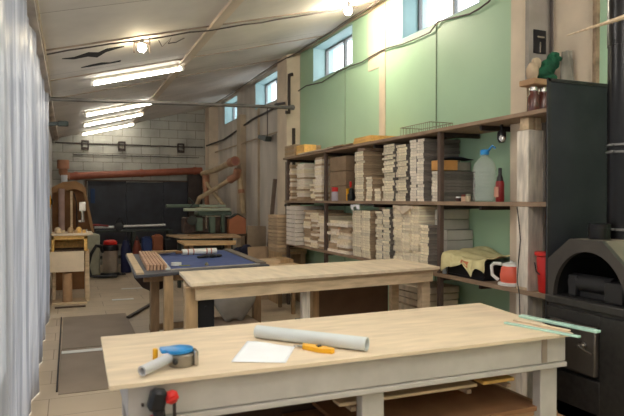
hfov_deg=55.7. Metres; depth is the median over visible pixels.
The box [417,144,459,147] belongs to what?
wood board
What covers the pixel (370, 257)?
wood board
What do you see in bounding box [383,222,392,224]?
wood board
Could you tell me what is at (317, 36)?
trim
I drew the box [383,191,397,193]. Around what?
wood board
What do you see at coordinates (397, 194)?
wood board
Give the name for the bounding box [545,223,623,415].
stove
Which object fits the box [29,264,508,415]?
floor
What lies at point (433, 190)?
wood board
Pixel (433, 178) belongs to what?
wood board
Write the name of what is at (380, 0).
cable
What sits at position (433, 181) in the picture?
wood board
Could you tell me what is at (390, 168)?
wood board
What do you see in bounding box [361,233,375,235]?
wood board
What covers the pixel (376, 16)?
trim
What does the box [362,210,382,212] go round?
wood board
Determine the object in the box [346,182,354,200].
bottle
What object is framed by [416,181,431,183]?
wood board
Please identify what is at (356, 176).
wood board
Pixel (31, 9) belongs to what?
trim
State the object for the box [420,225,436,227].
wood board
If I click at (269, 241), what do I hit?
plank
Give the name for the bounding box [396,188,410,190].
wood board
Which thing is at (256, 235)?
sheet
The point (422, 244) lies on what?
wood board
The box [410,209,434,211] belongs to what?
wood board
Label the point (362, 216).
wood board
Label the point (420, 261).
wood board
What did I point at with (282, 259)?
wood offcut
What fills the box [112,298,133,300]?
tape strip
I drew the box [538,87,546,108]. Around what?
jar
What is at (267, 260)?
wood offcut
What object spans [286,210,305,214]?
board
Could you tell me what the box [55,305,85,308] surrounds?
batten
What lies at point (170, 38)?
cable
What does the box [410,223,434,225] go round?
wood board
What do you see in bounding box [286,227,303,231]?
board
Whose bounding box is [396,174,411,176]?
wood board
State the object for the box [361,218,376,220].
wood board
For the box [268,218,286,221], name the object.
plank
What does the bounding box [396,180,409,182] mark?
wood board
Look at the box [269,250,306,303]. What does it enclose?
stand
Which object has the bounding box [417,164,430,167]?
wood board
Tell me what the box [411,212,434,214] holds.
wood board
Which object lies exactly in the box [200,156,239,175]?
duct
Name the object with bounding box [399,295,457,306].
shelf board
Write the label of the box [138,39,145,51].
bulb
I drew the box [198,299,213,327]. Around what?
board
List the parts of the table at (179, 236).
leg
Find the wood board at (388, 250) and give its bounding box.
[383,248,394,251]
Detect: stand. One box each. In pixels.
[50,231,92,305]
[225,233,246,243]
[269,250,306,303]
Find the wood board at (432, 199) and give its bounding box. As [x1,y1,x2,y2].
[432,199,474,200]
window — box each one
[225,95,236,123]
[255,71,276,109]
[313,24,352,81]
[402,0,479,39]
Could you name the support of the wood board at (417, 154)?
on the wood board at (418, 157)
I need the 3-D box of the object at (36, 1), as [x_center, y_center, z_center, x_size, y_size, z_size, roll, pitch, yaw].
[-2.470,-1.458,5.450,0.021,0.053,6.000,0,1,-22]
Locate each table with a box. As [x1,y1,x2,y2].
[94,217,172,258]
[126,249,269,331]
[166,234,241,287]
[177,240,235,248]
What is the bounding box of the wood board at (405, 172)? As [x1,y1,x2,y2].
[396,171,409,174]
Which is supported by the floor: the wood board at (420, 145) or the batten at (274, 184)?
the batten at (274, 184)
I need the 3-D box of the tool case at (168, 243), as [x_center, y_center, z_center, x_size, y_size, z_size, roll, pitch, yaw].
[-3.109,1.025,13.120,0.370,0.750,0.400,0,1,-22]
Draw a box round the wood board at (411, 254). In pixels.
[409,253,419,256]
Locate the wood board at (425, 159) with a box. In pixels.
[418,158,459,161]
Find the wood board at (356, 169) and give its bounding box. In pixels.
[355,168,381,170]
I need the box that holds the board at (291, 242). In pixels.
[286,240,304,244]
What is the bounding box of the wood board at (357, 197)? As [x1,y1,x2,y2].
[356,196,365,198]
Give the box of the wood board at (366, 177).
[366,177,383,178]
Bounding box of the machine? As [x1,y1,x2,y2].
[166,197,231,281]
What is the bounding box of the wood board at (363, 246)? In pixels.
[361,245,374,248]
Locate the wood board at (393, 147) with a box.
[384,146,396,149]
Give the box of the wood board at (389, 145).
[384,143,402,147]
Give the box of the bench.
[269,262,297,313]
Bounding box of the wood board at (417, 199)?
[417,199,431,200]
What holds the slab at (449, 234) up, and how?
on the slab at (448, 244)
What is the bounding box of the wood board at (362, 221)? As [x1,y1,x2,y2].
[361,220,374,223]
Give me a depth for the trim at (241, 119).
12.57 m
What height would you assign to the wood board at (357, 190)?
0.026 m
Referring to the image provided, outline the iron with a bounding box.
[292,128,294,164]
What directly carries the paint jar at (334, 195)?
on the shelf rack at (473, 130)
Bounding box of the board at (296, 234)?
[286,231,304,236]
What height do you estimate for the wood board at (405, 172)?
0.026 m
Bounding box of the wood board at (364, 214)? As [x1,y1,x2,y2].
[362,213,375,215]
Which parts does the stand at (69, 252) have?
panel, open frame, panel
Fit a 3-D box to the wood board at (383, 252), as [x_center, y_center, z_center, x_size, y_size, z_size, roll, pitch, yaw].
[0.957,0.470,6.280,0.400,0.027,0.144,0,1,-23]
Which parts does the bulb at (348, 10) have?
glass globe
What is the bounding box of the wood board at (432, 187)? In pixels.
[431,186,474,189]
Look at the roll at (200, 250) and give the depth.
7.41 m
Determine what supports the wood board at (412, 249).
on the wood board
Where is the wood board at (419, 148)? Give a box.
[417,147,458,150]
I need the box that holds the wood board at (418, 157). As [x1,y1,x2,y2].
[417,156,451,158]
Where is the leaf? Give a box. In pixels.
[433,156,472,160]
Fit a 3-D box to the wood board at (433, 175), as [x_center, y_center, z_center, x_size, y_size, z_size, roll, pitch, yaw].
[1.321,-0.298,5.483,0.400,0.027,0.124,0,1,-23]
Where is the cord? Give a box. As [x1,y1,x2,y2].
[284,162,286,213]
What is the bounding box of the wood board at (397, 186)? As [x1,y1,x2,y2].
[396,185,409,187]
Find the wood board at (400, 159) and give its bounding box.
[396,158,409,160]
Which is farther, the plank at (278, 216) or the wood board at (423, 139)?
the plank at (278, 216)
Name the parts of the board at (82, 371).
tape strip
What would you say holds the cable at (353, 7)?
attached to the ceiling
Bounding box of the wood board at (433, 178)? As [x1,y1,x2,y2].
[432,177,474,180]
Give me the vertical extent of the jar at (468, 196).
0.066 m
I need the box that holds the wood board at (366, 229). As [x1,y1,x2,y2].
[361,228,375,230]
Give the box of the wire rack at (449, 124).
[400,121,452,135]
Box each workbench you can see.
[101,303,600,415]
[179,258,439,328]
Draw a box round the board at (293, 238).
[286,236,303,240]
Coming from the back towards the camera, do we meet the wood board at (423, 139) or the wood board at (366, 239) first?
the wood board at (366, 239)
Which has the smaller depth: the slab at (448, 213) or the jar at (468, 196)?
the jar at (468, 196)
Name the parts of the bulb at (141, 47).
glass globe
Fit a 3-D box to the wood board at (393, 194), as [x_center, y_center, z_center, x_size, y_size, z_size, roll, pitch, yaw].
[0.936,-0.139,6.219,0.300,0.026,0.224,0,1,-23]
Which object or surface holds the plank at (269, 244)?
on the plank at (269, 248)
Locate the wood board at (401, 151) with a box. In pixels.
[396,149,410,152]
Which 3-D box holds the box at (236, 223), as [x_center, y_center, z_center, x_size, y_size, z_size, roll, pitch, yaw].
[-1.437,0.296,11.245,0.323,0.385,0.200,0,1,-22]
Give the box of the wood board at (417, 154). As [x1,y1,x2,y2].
[416,153,458,156]
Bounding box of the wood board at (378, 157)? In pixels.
[355,156,383,158]
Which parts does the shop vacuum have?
red lid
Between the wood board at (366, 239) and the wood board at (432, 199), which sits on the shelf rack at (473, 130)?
the wood board at (432, 199)
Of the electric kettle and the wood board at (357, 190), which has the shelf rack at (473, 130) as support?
the electric kettle
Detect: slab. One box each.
[435,209,468,218]
[435,219,468,229]
[444,229,472,239]
[444,240,472,250]
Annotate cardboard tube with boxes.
[254,325,369,350]
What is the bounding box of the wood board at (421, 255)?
[420,254,436,257]
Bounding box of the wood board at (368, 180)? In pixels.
[367,179,382,181]
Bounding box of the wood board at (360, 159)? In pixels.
[355,158,384,160]
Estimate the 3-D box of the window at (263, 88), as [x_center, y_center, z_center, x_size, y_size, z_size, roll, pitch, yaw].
[-0.711,-2.238,11.328,0.342,0.530,1.450,0,1,-22]
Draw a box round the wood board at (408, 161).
[398,160,409,163]
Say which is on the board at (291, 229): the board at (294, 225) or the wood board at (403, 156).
the board at (294, 225)
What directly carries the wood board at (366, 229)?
on the wood board at (362, 231)
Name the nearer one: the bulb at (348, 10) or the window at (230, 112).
the bulb at (348, 10)
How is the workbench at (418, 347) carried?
on the floor
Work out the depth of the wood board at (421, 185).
5.56 m
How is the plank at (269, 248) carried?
on the stand at (298, 257)
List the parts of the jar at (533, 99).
lid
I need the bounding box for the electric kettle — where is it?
[490,260,516,286]
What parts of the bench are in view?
leg, leg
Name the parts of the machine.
arm, arm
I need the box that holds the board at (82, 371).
[58,346,108,394]
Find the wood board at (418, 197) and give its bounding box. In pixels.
[417,196,455,198]
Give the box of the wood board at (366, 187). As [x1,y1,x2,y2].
[366,187,383,188]
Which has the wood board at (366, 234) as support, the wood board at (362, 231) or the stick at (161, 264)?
the wood board at (362, 231)
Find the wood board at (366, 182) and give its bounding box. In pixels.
[366,182,383,183]
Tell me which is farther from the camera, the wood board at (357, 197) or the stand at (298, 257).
the stand at (298, 257)
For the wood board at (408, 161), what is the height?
0.026 m
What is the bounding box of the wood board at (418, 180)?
[417,179,431,181]
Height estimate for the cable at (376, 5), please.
0.068 m
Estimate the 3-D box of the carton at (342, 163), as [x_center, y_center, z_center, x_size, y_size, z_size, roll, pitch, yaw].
[0.492,-0.550,7.436,0.380,0.180,0.470,0,1,-22]
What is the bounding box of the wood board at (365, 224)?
[361,223,376,225]
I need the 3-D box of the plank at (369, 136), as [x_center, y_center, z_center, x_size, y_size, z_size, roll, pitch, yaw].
[0.759,-0.780,6.666,0.430,0.032,0.410,0,1,-22]
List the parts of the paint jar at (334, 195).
lid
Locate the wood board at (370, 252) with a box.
[362,250,375,253]
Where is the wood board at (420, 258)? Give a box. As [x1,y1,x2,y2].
[419,257,436,260]
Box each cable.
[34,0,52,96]
[47,7,357,54]
[55,142,202,147]
[73,154,197,157]
[158,38,183,46]
[206,102,284,146]
[210,0,379,106]
[211,0,381,106]
[219,0,385,102]
[240,0,382,88]
[298,0,490,90]
[517,207,520,314]
[550,0,552,52]
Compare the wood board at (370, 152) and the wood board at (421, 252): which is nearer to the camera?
the wood board at (421, 252)
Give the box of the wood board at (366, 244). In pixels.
[361,243,375,245]
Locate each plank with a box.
[268,214,286,218]
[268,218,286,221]
[268,222,286,225]
[268,225,285,229]
[268,229,285,233]
[268,232,286,236]
[268,236,286,240]
[268,240,285,244]
[268,243,298,248]
[268,247,306,251]
[285,144,320,148]
[285,147,320,150]
[353,138,384,143]
[354,135,394,140]
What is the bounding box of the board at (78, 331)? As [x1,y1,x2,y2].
[62,313,135,349]
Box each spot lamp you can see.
[49,121,68,126]
[215,108,276,152]
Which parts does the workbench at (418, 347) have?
leg, rail, leg, wood strip, glass strip, leg, glass strip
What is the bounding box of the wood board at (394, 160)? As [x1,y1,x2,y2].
[384,159,397,162]
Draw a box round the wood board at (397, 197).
[395,196,409,198]
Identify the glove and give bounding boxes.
[197,254,221,257]
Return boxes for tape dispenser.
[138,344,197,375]
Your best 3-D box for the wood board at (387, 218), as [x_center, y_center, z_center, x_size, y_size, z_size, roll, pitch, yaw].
[0.954,0.106,6.274,0.400,0.027,0.144,0,1,-23]
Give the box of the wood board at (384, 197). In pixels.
[383,196,395,198]
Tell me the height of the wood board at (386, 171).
0.026 m
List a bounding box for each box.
[227,213,245,233]
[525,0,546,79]
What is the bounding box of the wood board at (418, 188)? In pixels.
[417,187,431,189]
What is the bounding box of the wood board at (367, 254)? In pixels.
[361,252,375,255]
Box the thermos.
[534,251,545,293]
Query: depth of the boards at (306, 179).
7.92 m
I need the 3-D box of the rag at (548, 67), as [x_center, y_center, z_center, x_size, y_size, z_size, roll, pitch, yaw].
[1.763,-1.048,4.385,0.224,0.226,0.104,0,1,-22]
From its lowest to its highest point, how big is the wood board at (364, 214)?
0.027 m
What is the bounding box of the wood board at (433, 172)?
[432,171,474,174]
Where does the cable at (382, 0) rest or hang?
attached to the ceiling
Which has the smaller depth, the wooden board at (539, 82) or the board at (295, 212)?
the wooden board at (539, 82)
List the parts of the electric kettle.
handle, lid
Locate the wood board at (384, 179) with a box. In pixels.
[382,178,397,180]
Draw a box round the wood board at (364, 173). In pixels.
[355,172,383,174]
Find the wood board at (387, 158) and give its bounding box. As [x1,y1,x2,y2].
[382,157,395,159]
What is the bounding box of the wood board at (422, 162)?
[417,161,430,164]
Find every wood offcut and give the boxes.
[54,227,64,232]
[67,227,77,232]
[76,227,85,232]
[260,258,279,263]
[271,257,292,262]
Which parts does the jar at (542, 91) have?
lid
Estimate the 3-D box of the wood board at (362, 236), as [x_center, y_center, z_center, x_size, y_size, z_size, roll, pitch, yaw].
[0.782,0.324,6.697,0.400,0.027,0.214,0,1,-22]
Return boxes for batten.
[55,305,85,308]
[56,317,61,391]
[267,179,276,245]
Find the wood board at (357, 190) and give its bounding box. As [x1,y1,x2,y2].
[355,189,367,191]
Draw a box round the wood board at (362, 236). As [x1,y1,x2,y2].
[361,235,376,238]
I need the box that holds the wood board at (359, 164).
[355,163,383,165]
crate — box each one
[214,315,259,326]
[448,259,509,280]
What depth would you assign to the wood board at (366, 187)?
6.53 m
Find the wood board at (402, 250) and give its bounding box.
[401,249,411,252]
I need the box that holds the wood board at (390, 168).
[382,167,397,170]
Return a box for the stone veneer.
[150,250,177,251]
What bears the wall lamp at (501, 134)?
hanging from the shelf rack at (473, 130)
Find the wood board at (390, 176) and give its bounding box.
[384,175,398,177]
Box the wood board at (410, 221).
[409,220,434,222]
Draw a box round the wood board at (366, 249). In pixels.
[361,247,375,250]
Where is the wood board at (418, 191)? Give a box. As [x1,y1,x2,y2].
[417,190,433,192]
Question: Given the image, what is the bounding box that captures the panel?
[545,78,606,323]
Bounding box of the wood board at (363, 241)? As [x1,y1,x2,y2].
[361,240,375,243]
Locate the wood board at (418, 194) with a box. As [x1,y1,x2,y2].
[417,193,454,195]
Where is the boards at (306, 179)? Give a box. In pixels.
[289,157,353,254]
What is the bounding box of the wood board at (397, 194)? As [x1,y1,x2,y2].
[396,193,409,195]
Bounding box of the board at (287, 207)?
[286,206,323,209]
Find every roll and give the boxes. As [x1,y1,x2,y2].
[171,262,189,265]
[175,248,216,254]
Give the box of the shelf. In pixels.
[54,247,83,251]
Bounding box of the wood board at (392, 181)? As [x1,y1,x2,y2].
[383,180,395,182]
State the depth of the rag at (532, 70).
4.33 m
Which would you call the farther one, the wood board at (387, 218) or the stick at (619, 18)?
the wood board at (387, 218)
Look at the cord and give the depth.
9.55 m
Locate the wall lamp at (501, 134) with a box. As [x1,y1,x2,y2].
[497,124,505,142]
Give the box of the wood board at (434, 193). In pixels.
[431,192,474,195]
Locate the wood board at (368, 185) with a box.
[366,184,383,186]
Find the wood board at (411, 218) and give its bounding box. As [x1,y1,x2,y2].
[410,217,434,219]
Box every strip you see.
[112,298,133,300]
[297,147,332,154]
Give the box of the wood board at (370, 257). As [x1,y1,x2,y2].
[362,255,375,258]
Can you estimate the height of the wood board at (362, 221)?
0.027 m
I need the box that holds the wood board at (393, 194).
[383,193,395,195]
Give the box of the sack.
[214,296,255,321]
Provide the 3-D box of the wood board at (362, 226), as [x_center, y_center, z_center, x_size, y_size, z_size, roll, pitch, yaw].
[0.781,0.211,6.694,0.400,0.027,0.214,0,1,-22]
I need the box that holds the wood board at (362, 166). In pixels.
[355,165,383,167]
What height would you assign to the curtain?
2.980 m
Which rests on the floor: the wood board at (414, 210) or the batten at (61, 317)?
the batten at (61, 317)
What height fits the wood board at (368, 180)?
0.026 m
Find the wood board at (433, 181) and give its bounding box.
[432,180,474,183]
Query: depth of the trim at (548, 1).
4.59 m
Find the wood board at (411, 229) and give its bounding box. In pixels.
[410,228,420,231]
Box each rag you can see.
[526,57,540,78]
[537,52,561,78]
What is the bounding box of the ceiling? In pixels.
[38,0,377,138]
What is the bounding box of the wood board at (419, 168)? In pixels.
[417,167,430,169]
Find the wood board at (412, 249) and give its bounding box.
[409,248,419,251]
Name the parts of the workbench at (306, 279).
leg, leg, leg, leg, leg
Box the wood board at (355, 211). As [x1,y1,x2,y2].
[352,210,375,212]
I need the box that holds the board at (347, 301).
[319,285,387,316]
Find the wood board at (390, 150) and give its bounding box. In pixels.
[383,149,396,152]
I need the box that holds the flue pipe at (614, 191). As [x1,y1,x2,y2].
[605,0,623,238]
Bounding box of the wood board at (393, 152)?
[382,151,397,154]
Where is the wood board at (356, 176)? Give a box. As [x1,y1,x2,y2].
[355,175,383,177]
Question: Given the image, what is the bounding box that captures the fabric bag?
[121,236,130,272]
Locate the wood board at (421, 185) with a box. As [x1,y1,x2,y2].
[418,184,431,186]
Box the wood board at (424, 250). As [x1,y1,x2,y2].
[420,248,436,251]
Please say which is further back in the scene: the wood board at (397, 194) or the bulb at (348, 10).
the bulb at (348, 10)
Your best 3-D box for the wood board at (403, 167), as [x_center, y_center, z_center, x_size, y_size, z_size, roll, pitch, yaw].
[1.048,-0.405,5.972,0.300,0.026,0.194,0,1,-21]
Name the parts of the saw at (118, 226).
rail, leg, leg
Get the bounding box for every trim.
[27,0,58,140]
[43,1,375,50]
[51,36,320,80]
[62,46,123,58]
[63,59,279,96]
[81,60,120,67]
[132,0,243,122]
[205,106,217,216]
[237,108,259,246]
[277,54,299,296]
[368,1,385,209]
[435,25,436,280]
[509,0,541,391]
[542,0,553,323]
[592,0,599,82]
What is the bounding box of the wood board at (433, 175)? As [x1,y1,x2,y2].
[432,174,474,177]
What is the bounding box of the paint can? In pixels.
[133,236,140,253]
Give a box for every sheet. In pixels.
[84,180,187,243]
[231,341,294,362]
[247,226,265,246]
[248,246,268,299]
[282,409,557,415]
[312,379,536,415]
[494,383,533,415]
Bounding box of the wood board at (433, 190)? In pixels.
[432,189,474,192]
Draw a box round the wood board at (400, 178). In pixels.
[398,177,410,179]
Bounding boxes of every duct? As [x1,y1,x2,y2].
[195,168,241,207]
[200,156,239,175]
[202,174,224,207]
[237,172,245,213]
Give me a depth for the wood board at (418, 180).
5.57 m
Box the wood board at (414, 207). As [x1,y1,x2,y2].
[413,206,436,208]
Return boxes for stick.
[139,251,148,270]
[142,251,152,270]
[145,251,155,269]
[147,251,159,269]
[151,252,162,269]
[154,252,166,269]
[566,15,623,35]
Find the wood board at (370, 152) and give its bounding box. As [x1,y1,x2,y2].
[355,151,382,153]
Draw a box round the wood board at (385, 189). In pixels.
[382,188,396,190]
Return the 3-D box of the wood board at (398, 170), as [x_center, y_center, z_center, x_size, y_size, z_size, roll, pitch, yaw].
[1.038,-0.378,5.972,0.300,0.026,0.194,0,1,-23]
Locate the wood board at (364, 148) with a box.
[358,147,383,151]
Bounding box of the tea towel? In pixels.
[440,246,509,276]
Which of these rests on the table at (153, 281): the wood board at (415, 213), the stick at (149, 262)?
the stick at (149, 262)
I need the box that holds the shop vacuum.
[89,240,125,277]
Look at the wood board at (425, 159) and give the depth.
5.56 m
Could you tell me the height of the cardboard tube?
0.064 m
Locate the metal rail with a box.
[126,303,149,317]
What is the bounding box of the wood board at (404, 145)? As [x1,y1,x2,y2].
[396,144,409,147]
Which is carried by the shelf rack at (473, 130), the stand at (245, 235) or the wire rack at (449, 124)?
the wire rack at (449, 124)
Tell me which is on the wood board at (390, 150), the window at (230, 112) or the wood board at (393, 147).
the wood board at (393, 147)
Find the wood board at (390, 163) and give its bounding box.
[383,162,397,165]
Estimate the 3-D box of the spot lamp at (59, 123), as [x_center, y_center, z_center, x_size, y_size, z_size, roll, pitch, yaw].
[-3.594,-1.156,8.237,0.360,0.140,0.100,0,1,-22]
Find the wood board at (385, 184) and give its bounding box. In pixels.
[384,183,395,185]
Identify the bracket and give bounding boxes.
[133,40,149,52]
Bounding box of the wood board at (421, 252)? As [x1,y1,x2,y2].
[420,251,436,254]
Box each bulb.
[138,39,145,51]
[344,1,351,14]
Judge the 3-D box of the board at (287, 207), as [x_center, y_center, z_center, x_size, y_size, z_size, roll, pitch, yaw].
[-0.107,-0.001,8.663,0.440,0.056,0.380,0,1,-22]
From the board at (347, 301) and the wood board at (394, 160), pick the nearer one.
the board at (347, 301)
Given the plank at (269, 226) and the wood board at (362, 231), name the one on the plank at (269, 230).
the plank at (269, 226)
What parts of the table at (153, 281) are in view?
leg, leg, leg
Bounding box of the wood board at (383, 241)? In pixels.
[382,240,394,243]
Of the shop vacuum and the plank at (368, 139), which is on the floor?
the shop vacuum
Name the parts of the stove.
rail, fire door, ash drawer, handle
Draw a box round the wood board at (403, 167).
[398,166,409,168]
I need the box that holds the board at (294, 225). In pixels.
[286,223,303,227]
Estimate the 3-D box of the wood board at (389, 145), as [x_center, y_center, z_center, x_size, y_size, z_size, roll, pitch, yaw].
[0.939,-0.652,6.209,0.300,0.026,0.224,0,1,-22]
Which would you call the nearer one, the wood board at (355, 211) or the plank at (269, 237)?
the wood board at (355, 211)
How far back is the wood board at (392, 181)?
6.12 m
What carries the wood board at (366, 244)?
on the wood board at (363, 246)
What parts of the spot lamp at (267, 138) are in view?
rod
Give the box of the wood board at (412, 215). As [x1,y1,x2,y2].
[411,214,434,217]
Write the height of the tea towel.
0.217 m
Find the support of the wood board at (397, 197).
on the wood board
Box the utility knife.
[294,343,334,353]
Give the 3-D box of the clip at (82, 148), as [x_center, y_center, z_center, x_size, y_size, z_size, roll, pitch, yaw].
[-5.436,-1.511,14.135,0.170,0.230,0.060,0,1,-22]
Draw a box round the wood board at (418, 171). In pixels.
[417,170,431,172]
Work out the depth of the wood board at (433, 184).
5.42 m
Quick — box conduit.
[285,73,292,113]
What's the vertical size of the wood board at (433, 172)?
0.027 m
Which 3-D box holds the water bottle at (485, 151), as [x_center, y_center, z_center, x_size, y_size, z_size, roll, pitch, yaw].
[1.423,-0.286,4.865,0.191,0.470,0.191,0,1,-28]
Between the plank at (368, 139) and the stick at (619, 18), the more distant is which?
the plank at (368, 139)
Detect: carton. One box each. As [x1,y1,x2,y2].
[330,156,356,171]
[330,171,355,185]
[330,186,355,200]
[431,160,470,170]
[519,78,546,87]
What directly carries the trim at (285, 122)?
attached to the wall at (474, 50)
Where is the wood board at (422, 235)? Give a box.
[420,234,436,236]
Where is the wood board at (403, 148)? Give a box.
[397,147,410,150]
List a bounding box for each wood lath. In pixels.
[332,380,476,406]
[474,375,513,384]
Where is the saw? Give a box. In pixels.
[52,181,93,289]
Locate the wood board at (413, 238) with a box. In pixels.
[410,237,420,239]
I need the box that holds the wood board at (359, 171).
[355,170,382,172]
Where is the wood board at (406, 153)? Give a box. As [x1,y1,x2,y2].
[397,152,410,155]
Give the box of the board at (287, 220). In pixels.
[286,219,303,222]
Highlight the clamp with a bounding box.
[93,224,108,226]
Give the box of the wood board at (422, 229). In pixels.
[421,228,436,230]
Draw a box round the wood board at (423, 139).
[418,138,459,142]
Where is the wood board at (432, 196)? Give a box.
[432,196,474,197]
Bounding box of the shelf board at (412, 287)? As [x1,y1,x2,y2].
[399,281,458,293]
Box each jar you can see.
[331,187,337,200]
[465,194,470,201]
[527,86,539,110]
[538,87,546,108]
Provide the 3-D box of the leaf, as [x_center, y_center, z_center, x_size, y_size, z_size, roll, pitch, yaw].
[1.305,-0.460,5.490,0.361,0.033,0.172,0,1,-22]
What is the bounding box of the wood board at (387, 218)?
[382,217,393,219]
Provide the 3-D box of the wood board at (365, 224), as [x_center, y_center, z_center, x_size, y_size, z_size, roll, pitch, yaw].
[0.786,0.183,6.699,0.400,0.027,0.214,0,1,-22]
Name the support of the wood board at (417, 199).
on the shelf rack at (473, 130)
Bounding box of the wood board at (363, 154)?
[355,153,384,156]
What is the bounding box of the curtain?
[0,0,49,415]
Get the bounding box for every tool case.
[87,233,99,274]
[141,236,151,251]
[152,234,162,250]
[163,238,176,249]
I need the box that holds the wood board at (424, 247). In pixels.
[420,246,436,248]
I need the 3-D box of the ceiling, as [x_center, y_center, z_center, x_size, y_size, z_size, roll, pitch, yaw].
[-0.809,-2.097,6.449,4.560,1.283,18.200,0,1,-22]
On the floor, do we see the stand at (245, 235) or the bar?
the stand at (245, 235)
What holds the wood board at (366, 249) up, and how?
on the wood board at (370, 252)
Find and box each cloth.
[350,204,372,210]
[393,205,436,214]
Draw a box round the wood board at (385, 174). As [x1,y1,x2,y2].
[384,172,395,175]
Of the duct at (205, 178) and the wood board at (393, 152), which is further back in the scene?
the duct at (205, 178)
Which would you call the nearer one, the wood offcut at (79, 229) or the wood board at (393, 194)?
the wood board at (393, 194)
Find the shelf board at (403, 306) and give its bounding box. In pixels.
[399,301,416,309]
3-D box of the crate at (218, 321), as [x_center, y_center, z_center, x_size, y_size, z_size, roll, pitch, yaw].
[-0.833,1.337,6.113,0.500,0.340,0.500,0,1,-22]
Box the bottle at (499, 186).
[494,168,503,201]
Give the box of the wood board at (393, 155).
[384,154,396,157]
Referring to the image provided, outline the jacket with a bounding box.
[233,244,251,254]
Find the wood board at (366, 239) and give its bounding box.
[361,238,376,240]
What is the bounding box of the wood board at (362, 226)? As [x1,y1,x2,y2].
[361,225,376,228]
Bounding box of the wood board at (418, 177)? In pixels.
[417,176,431,178]
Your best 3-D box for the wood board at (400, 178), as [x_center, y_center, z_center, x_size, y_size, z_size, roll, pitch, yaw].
[1.054,-0.297,5.974,0.300,0.026,0.194,0,1,-21]
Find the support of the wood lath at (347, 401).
on the workbench at (418, 347)
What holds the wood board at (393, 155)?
on the wood board at (387, 158)
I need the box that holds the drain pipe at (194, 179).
[57,160,202,216]
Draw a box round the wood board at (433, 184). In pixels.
[432,183,475,186]
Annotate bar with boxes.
[49,95,294,109]
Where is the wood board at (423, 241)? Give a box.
[420,239,436,242]
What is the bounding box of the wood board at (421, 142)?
[417,141,458,144]
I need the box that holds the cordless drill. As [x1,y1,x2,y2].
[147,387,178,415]
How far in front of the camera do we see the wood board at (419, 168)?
5.55 m
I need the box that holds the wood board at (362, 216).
[362,216,376,217]
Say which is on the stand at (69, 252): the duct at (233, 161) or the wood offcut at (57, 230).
the wood offcut at (57, 230)
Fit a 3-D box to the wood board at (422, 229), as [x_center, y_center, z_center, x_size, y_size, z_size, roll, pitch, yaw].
[1.113,0.201,5.559,0.120,0.027,0.139,0,1,-22]
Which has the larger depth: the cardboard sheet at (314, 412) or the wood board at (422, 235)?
the wood board at (422, 235)
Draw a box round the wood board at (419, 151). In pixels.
[417,150,459,153]
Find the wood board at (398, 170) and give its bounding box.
[397,169,409,171]
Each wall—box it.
[49,130,51,276]
[52,109,204,264]
[218,0,607,382]
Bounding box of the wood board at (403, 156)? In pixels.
[396,155,409,158]
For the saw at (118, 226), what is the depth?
13.11 m
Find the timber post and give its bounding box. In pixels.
[516,117,542,398]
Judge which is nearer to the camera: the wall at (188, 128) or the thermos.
the thermos
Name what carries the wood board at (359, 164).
on the wood board at (362, 166)
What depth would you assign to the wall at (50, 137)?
12.55 m
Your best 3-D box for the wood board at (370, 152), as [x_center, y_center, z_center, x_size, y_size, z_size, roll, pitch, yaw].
[0.724,-0.634,6.827,0.400,0.026,0.214,0,1,-21]
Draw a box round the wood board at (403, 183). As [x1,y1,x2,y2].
[396,182,410,184]
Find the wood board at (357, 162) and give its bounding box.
[356,161,383,163]
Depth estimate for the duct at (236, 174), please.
12.39 m
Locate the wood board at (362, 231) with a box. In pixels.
[361,230,375,233]
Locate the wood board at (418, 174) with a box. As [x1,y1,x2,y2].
[417,173,432,175]
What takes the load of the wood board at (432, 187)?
on the wood board at (433, 190)
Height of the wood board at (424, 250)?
0.027 m
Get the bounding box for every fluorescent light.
[81,122,134,135]
[83,112,143,126]
[84,100,152,116]
[90,64,183,85]
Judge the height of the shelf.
0.025 m
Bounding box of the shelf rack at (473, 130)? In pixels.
[283,108,545,306]
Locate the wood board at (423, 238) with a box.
[421,237,436,239]
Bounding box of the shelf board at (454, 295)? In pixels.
[399,289,458,300]
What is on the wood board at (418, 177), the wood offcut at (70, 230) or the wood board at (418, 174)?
the wood board at (418, 174)
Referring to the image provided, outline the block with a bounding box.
[296,144,315,154]
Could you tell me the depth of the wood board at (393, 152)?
6.13 m
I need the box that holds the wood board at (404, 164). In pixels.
[396,163,409,166]
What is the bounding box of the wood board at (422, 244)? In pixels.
[419,242,436,245]
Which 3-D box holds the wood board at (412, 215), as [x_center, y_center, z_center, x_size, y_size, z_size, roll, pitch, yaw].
[1.167,0.076,5.755,0.380,0.026,0.157,0,1,-21]
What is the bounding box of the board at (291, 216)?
[286,214,305,218]
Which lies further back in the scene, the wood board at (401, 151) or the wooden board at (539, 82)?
the wood board at (401, 151)
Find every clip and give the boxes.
[81,140,88,149]
[118,141,125,150]
[177,143,183,152]
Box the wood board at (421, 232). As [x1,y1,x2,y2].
[420,231,436,233]
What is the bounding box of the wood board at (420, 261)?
[419,260,436,263]
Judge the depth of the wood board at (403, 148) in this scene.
5.88 m
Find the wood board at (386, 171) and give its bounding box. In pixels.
[383,170,396,172]
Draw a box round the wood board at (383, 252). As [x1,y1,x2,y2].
[382,251,394,254]
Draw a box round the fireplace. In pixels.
[557,238,623,292]

